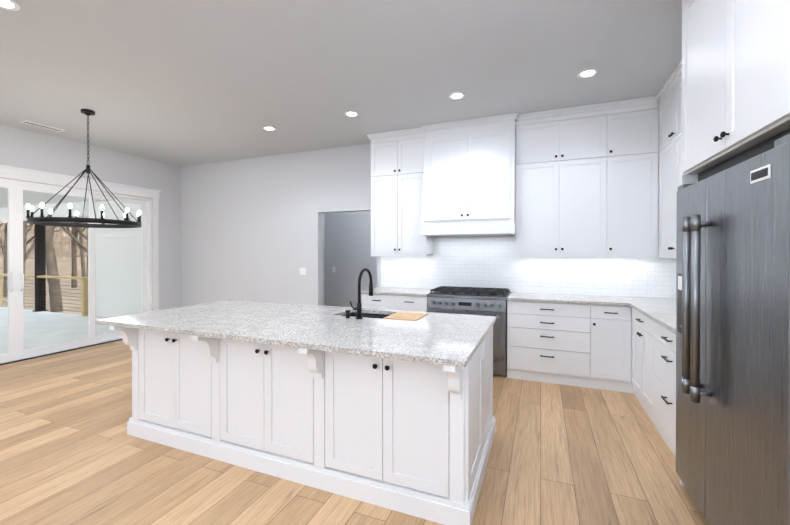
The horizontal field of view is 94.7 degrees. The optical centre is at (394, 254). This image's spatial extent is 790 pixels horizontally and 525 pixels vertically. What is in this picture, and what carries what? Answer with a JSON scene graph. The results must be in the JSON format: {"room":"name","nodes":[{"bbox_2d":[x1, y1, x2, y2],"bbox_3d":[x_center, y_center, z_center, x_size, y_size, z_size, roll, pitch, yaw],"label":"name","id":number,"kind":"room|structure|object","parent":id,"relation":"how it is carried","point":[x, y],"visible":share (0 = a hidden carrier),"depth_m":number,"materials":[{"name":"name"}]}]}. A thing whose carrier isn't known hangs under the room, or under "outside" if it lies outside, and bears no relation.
{"room":"kitchen","nodes":[
{"label":"kitchen","id":0,"kind":"room"},
{"bbox_2d":[0,124,180,310],"bbox_3d":[-5.662,-0.115,3.138,0.150,3.050,8.190,0,0,22],"label":"wall","id":1,"kind":"structure","parent":0,"point":[23,148],"depth_m":5.96,"materials":[{"name":"white paint"}]},
{"bbox_2d":[0,178,151,364],"bbox_3d":[-4.983,0.217,4.774,0.165,2.369,3.568,0,0,22],"label":"sliding glass door","id":2,"kind":"structure","parent":1,"relation":"in","point":[17,352],"depth_m":5.13,"materials":[{"name":"glass"}]},
{"bbox_2d":[0,164,160,310],"bbox_3d":[-4.915,0.137,4.747,0.040,2.530,3.820,0,0,22],"label":"door frame","id":3,"kind":"structure","parent":1,"relation":"attached to","point":[12,172],"depth_m":5.72,"materials":[{"name":"white wood"}]},
{"bbox_2d":[323,213,326,305],"bbox_3d":[-1.719,-0.133,6.794,0.150,3.050,1.230,0,0,22],"label":"wall","id":4,"kind":"structure","parent":0,"point":[324,214],"depth_m":7.34,"materials":[{"name":"white paint"}]},
{"bbox_2d":[0,0,681,166],"bbox_3d":[-1.635,-1.696,2.465,8.120,0.120,9.950,0,0,22],"label":"ceiling","id":5,"kind":"structure","parent":0,"point":[181,83],"depth_m":3.16,"materials":[{"name":"grey paint"}]},
{"bbox_2d":[0,0,19,10],"bbox_3d":[-2.543,-1.632,2.350,0.170,0.008,0.170,0,0,22],"label":"recessed light","id":6,"kind":"object","parent":5,"relation":"in","point":[12,5],"visible":1,"depth_m":2.39,"materials":[{"name":"white"}]},
{"bbox_2d":[19,120,64,131],"bbox_3d":[-4.531,-1.642,4.676,0.170,0.010,0.400,0,0,22],"label":"ceiling vent","id":7,"kind":"object","parent":5,"relation":"in","point":[39,125],"visible":1,"depth_m":4.66,"materials":[{"name":"white metal"}]},
{"bbox_2d":[26,109,140,227],"bbox_3d":[-3.525,-0.988,4.179,1.000,1.313,1.000,0,0,22],"label":"chandelier","id":8,"kind":"object","parent":5,"relation":"hanging from","point":[50,220],"visible":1,"depth_m":4.12,"materials":[{"name":"black metal"}]},
{"bbox_2d":[262,126,275,130],"bbox_3d":[-1.643,-1.644,4.758,0.170,0.008,0.170,0,0,22],"label":"recessed light","id":9,"kind":"object","parent":5,"relation":"in","point":[269,128],"visible":1,"depth_m":4.76,"materials":[{"name":"white plastic"}]},
{"bbox_2d":[344,111,358,116],"bbox_3d":[-0.507,-1.641,4.259,0.170,0.008,0.170,0,0,22],"label":"recessed light","id":10,"kind":"object","parent":5,"relation":"in","point":[351,113],"visible":0.94,"depth_m":4.25,"materials":[{"name":"white plastic"}]},
{"bbox_2d":[449,92,464,99],"bbox_3d":[0.642,-1.639,3.767,0.170,0.008,0.170,0,0,22],"label":"recessed light","id":11,"kind":"object","parent":5,"relation":"in","point":[457,95],"visible":0.98,"depth_m":3.76,"materials":[{"name":"white plastic"}]},
{"bbox_2d":[577,68,597,77],"bbox_3d":[1.745,-1.636,3.292,0.170,0.008,0.170,0,0,22],"label":"recessed light","id":12,"kind":"object","parent":5,"relation":"in","point":[588,73],"visible":0.98,"depth_m":3.29,"materials":[{"name":"white plastic"}]},
{"bbox_2d":[181,143,510,306],"bbox_3d":[-0.412,-0.127,5.527,8.120,3.050,0.150,0,0,22],"label":"wall","id":13,"kind":"structure","parent":0,"point":[251,229],"depth_m":6.16,"materials":[{"name":"white paint"}]},
{"bbox_2d":[300,268,305,274],"bbox_3d":[-1.490,0.276,5.875,0.118,0.115,0.009,0,0,22],"label":"light switch","id":14,"kind":"object","parent":13,"relation":"attached to","point":[302,271],"visible":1,"depth_m":5.87,"materials":[{"name":"white plastic"}]},
{"bbox_2d":[370,132,436,255],"bbox_3d":[0.101,-0.792,5.048,0.805,1.585,0.348,0,0,22],"label":"upper cabinet","id":15,"kind":"object","parent":13,"relation":"attached to","point":[396,230],"depth_m":4.89,"materials":[{"name":"white wood"}]},
{"bbox_2d":[421,113,516,227],"bbox_3d":[0.940,-0.970,4.580,1.100,1.225,0.590,0,0,22],"label":"upper cabinet","id":16,"kind":"object","parent":13,"relation":"attached to","point":[469,167],"depth_m":4.37,"materials":[{"name":"white wood"}]},
{"bbox_2d":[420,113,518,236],"bbox_3d":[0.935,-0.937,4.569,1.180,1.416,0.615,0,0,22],"label":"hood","id":17,"kind":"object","parent":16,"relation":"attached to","point":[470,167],"depth_m":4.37,"materials":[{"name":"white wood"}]},
{"bbox_2d":[381,236,675,297],"bbox_3d":[1.087,0.090,3.680,3.658,0.804,2.162,0,0,22],"label":"backsplash","id":18,"kind":"structure","parent":13,"relation":"attached to","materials":[{"name":"tile"}]},
{"bbox_2d":[513,108,600,255],"bbox_3d":[1.965,-0.788,4.301,1.012,1.585,0.348,0,0,22],"label":"upper cabinet","id":19,"kind":"object","parent":13,"relation":"attached to","point":[582,199],"depth_m":4.15,"materials":[{"name":"white wood"}]},
{"bbox_2d":[601,100,652,255],"bbox_3d":[2.568,-0.787,4.025,0.553,1.585,0.411,0,0,22],"label":"upper cabinet","id":20,"kind":"object","parent":13,"relation":"attached to","point":[626,129],"depth_m":3.91,"materials":[{"name":"white wood"}]},
{"bbox_2d":[327,211,376,306],"bbox_3d":[-0.179,-0.134,6.942,2.900,3.050,0.150,0,0,22],"label":"wall","id":21,"kind":"structure","parent":0,"point":[347,245],"depth_m":7.16,"materials":[{"name":"white paint"}]},
{"bbox_2d":[0,340,708,524],"bbox_3d":[-1.635,1.474,2.481,8.120,0.120,9.950,0,0,22],"label":"floor","id":22,"kind":"structure","parent":0,"point":[72,452],"depth_m":2.39,"materials":[{"name":"brown wood"}]},
{"bbox_2d":[103,320,495,524],"bbox_3d":[-0.677,0.970,2.800,2.672,0.885,1.271,0,0,22],"label":"kitchen island","id":23,"kind":"object","parent":22,"relation":"on","point":[390,409],"depth_m":2.21,"materials":[{"name":"white wood"}]},
{"bbox_2d":[95,300,494,363],"bbox_3d":[-0.728,0.512,2.818,2.790,0.029,1.280,0,0,22],"label":"island countertop","id":24,"kind":"structure","parent":23,"relation":"on","point":[446,338],"depth_m":2.51,"materials":[{"name":"grey stone"}]},
{"bbox_2d":[345,268,372,318],"bbox_3d":[-0.281,0.303,2.910,0.149,0.386,0.256,0,0,22],"label":"faucet","id":25,"kind":"object","parent":24,"relation":"on","point":[359,305],"depth_m":2.81,"materials":[{"name":"black metal"}]},
{"bbox_2d":[342,312,388,318],"bbox_3d":[-0.114,0.644,2.993,0.744,0.238,0.364,0,0,22],"label":"sink","id":26,"kind":"object","parent":24,"relation":"in","point":[381,315],"depth_m":3.20,"materials":[{"name":"grey metal"}]},
{"bbox_2d":[482,339,484,359],"bbox_3d":[0.580,0.622,2.375,0.009,0.115,0.072,0,0,22],"label":"outlet","id":27,"kind":"object","parent":23,"relation":"attached to","point":[483,342],"depth_m":2.35,"materials":[{"name":"white plastic"}]},
{"bbox_2d":[361,292,430,311],"bbox_3d":[0.092,0.959,4.915,0.895,0.885,0.618,0,0,22],"label":"base cabinet","id":28,"kind":"object","parent":22,"relation":"on","point":[403,303],"depth_m":4.61,"materials":[{"name":"white wood"}]},
{"bbox_2d":[365,288,434,295],"bbox_3d":[0.081,0.501,4.903,0.912,0.030,0.643,0,0,22],"label":"countertop","id":29,"kind":"structure","parent":28,"relation":"on","point":[376,291],"depth_m":4.74,"materials":[{"name":"white stone"}]},
{"bbox_2d":[427,286,509,375],"bbox_3d":[0.926,0.920,4.528,0.920,0.966,0.696,0,0,22],"label":"range","id":30,"kind":"object","parent":22,"relation":"on","point":[480,301],"visible":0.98,"depth_m":4.22,"materials":[{"name":"silver metal"}]},
{"bbox_2d":[507,300,588,387],"bbox_3d":[1.796,0.962,4.232,0.895,0.885,0.618,0,0,22],"label":"base cabinet","id":31,"kind":"object","parent":22,"relation":"on","point":[547,343],"depth_m":3.95,"materials":[{"name":"white wood"}]},
{"bbox_2d":[507,292,675,303],"bbox_3d":[2.221,0.506,4.046,1.825,0.030,0.643,0,0,22],"label":"countertop","id":32,"kind":"structure","parent":31,"relation":"on","point":[537,297],"depth_m":4.02,"materials":[{"name":"white stone"}]},
{"bbox_2d":[589,304,624,391],"bbox_3d":[2.325,0.963,3.986,0.390,0.885,0.681,0,0,22],"label":"base cabinet","id":33,"kind":"object","parent":22,"relation":"on","point":[606,321],"depth_m":3.75,"materials":[{"name":"white wood"}]},
{"bbox_2d":[625,304,652,421],"bbox_3d":[2.500,0.967,3.208,0.681,0.885,0.800,0,0,22],"label":"base cabinet","id":34,"kind":"object","parent":22,"relation":"on","point":[638,326],"depth_m":3.38,"materials":[{"name":"white wood"}]},
{"bbox_2d":[653,324,675,457],"bbox_3d":[2.250,0.971,2.498,0.618,0.885,0.824,0,0,22],"label":"base cabinet","id":35,"kind":"object","parent":22,"relation":"on","point":[664,342],"depth_m":2.67,"materials":[{"name":"white wood"}]},
{"bbox_2d":[676,129,789,524],"bbox_3d":[1.802,0.463,1.610,0.775,1.880,1.095,0,0,22],"label":"fridge","id":36,"kind":"object","parent":22,"relation":"on","point":[733,346],"visible":1,"depth_m":1.55,"materials":[{"name":"silver metal"}]},
{"bbox_2d":[633,304,675,335],"bbox_3d":[2.367,0.512,2.823,0.643,0.030,1.519,0,0,22],"label":"countertop","id":37,"kind":"structure","parent":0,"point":[663,314],"depth_m":3.04,"materials":[{"name":"white stone"}]},
{"bbox_2d":[653,68,692,255],"bbox_3d":[2.700,-0.783,3.308,0.391,1.585,0.988,0,0,22],"label":"upper cabinet","id":38,"kind":"object","parent":0,"relation":"attached to","point":[666,184],"depth_m":3.59,"materials":[{"name":"white wood"}]},
{"bbox_2d":[693,176,697,183],"bbox_3d":[2.411,-0.779,2.501,0.328,1.585,0.966,0,0,22],"label":"upper cabinet","id":39,"kind":"object","parent":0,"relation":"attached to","point":[695,178],"depth_m":2.20,"materials":[{"name":"white wood"}]},
{"bbox_2d":[677,0,789,179],"bbox_3d":[1.858,-1.024,1.578,0.668,1.085,1.155,0,0,22],"label":"upper cabinet","id":40,"kind":"object","parent":0,"relation":"attached to","point":[733,72],"depth_m":1.67,"materials":[{"name":"white wood"}]},
{"label":"outside","id":41,"kind":"structure","parent":0,"visible":0},
{"bbox_2d":[1,223,86,243],"bbox_3d":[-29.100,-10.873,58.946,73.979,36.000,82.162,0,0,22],"label":"twig","id":42,"kind":"object","parent":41,"point":[53,236],"depth_m":62.90,"materials":[{"name":"brown plant"}]},
{"bbox_2d":[0,224,107,317],"bbox_3d":[-52.471,-7.300,63.931,135.000,20.759,200.000,0,0,22],"label":"ground","id":43,"kind":"structure","parent":41,"point":[64,267],"depth_m":35.52,"materials":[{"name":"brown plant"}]},
{"bbox_2d":[0,222,7,296],"bbox_3d":[-22.196,-4.176,22.509,12.443,14.842,13.613,0,0,22],"label":"tree","id":44,"kind":"object","parent":43,"relation":"on","point":[4,252],"depth_m":22.50,"materials":[{"name":"brown plant"}]},
{"bbox_2d":[0,222,86,258],"bbox_3d":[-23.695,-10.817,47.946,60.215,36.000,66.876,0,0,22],"label":"twig","id":45,"kind":"object","parent":43,"relation":"on","point":[66,240],"depth_m":51.47,"materials":[{"name":"brown plant"}]},
{"bbox_2d":[26,222,67,244],"bbox_3d":[-36.172,-6.407,39.207,15.567,20.014,12.365,0,0,22],"label":"tree","id":46,"kind":"object","parent":43,"relation":"on","point":[29,240],"depth_m":37.93,"materials":[{"name":"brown plant"}]},
{"bbox_2d":[45,225,62,311],"bbox_3d":[-17.500,-6.213,16.374,14.264,18.595,14.039,0,0,22],"label":"tree","id":47,"kind":"object","parent":43,"relation":"on","point":[51,264],"depth_m":16.54,"materials":[{"name":"brown plant"}]},
{"bbox_2d":[23,221,86,303],"bbox_3d":[-19.140,-4.120,20.749,7.514,14.501,9.684,0,0,22],"label":"tree","id":48,"kind":"object","parent":43,"relation":"on","point":[25,232],"depth_m":19.04,"materials":[{"name":"brown plant"}]},
{"bbox_2d":[58,223,87,276],"bbox_3d":[-17.854,-4.883,19.798,12.572,16.124,9.334,0,0,22],"label":"tree","id":49,"kind":"object","parent":43,"relation":"on","point":[73,237],"depth_m":21.84,"materials":[{"name":"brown plant"}]},
{"bbox_2d":[64,222,86,239],"bbox_3d":[-23.461,-5.244,25.670,9.811,17.068,15.070,0,0,22],"label":"tree","id":50,"kind":"object","parent":43,"relation":"on","point":[80,232],"depth_m":26.10,"materials":[{"name":"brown plant"}]},
{"bbox_2d":[66,227,85,276],"bbox_3d":[-36.559,-6.376,40.620,16.649,19.907,13.710,0,0,22],"label":"tree","id":51,"kind":"object","parent":43,"relation":"on","point":[83,271],"depth_m":40.93,"materials":[{"name":"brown plant"}]},
{"bbox_2d":[71,222,81,287],"bbox_3d":[-25.898,-6.610,27.338,15.548,19.975,10.136,0,0,22],"label":"tree","id":52,"kind":"object","parent":43,"relation":"on","point":[74,263],"depth_m":30.52,"materials":[{"name":"brown plant"}]},
{"bbox_2d":[0,307,117,353],"bbox_3d":[-10.157,1.533,3.558,8.499,0.150,11.310,0,0,22],"label":"deck","id":53,"kind":"object","parent":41,"point":[60,336],"depth_m":7.04,"materials":[{"name":"concrete"}]},
{"bbox_2d":[33,224,47,311],"bbox_3d":[-8.911,0.280,9.133,0.220,2.298,0.220,0,0,22],"label":"post","id":54,"kind":"object","parent":53,"relation":"on","point":[39,245],"depth_m":9.08,"materials":[{"name":"black wood"}]},
{"bbox_2d":[0,201,87,222],"bbox_3d":[-9.547,-1.046,9.382,5.290,0.349,0.280,0,0,22],"label":"beam","id":55,"kind":"structure","parent":54,"relation":"on","point":[63,210],"depth_m":8.61,"materials":[{"name":"white wood"}]},
{"bbox_2d":[0,188,103,207],"bbox_3d":[-10.131,-1.252,3.609,8.499,0.120,11.450,0,0,22],"label":"porch ceiling","id":56,"kind":"structure","parent":55,"relation":"on","point":[43,198],"depth_m":7.94,"materials":[{"name":"white"}]},
{"bbox_2d":[0,274,87,316],"bbox_3d":[-9.562,0.981,9.366,5.280,0.894,0.140,0,0,22],"label":"railing","id":57,"kind":"object","parent":53,"relation":"on","point":[83,304],"depth_m":8.52,"materials":[{"name":"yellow wood"}]},
{"bbox_2d":[95,201,141,317],"bbox_3d":[-5.556,0.112,7.907,3.199,2.649,0.160,0,0,22],"label":"siding","id":58,"kind":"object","parent":53,"relation":"on","point":[126,298],"depth_m":8.08,"materials":[{"name":"white"}]}
]}

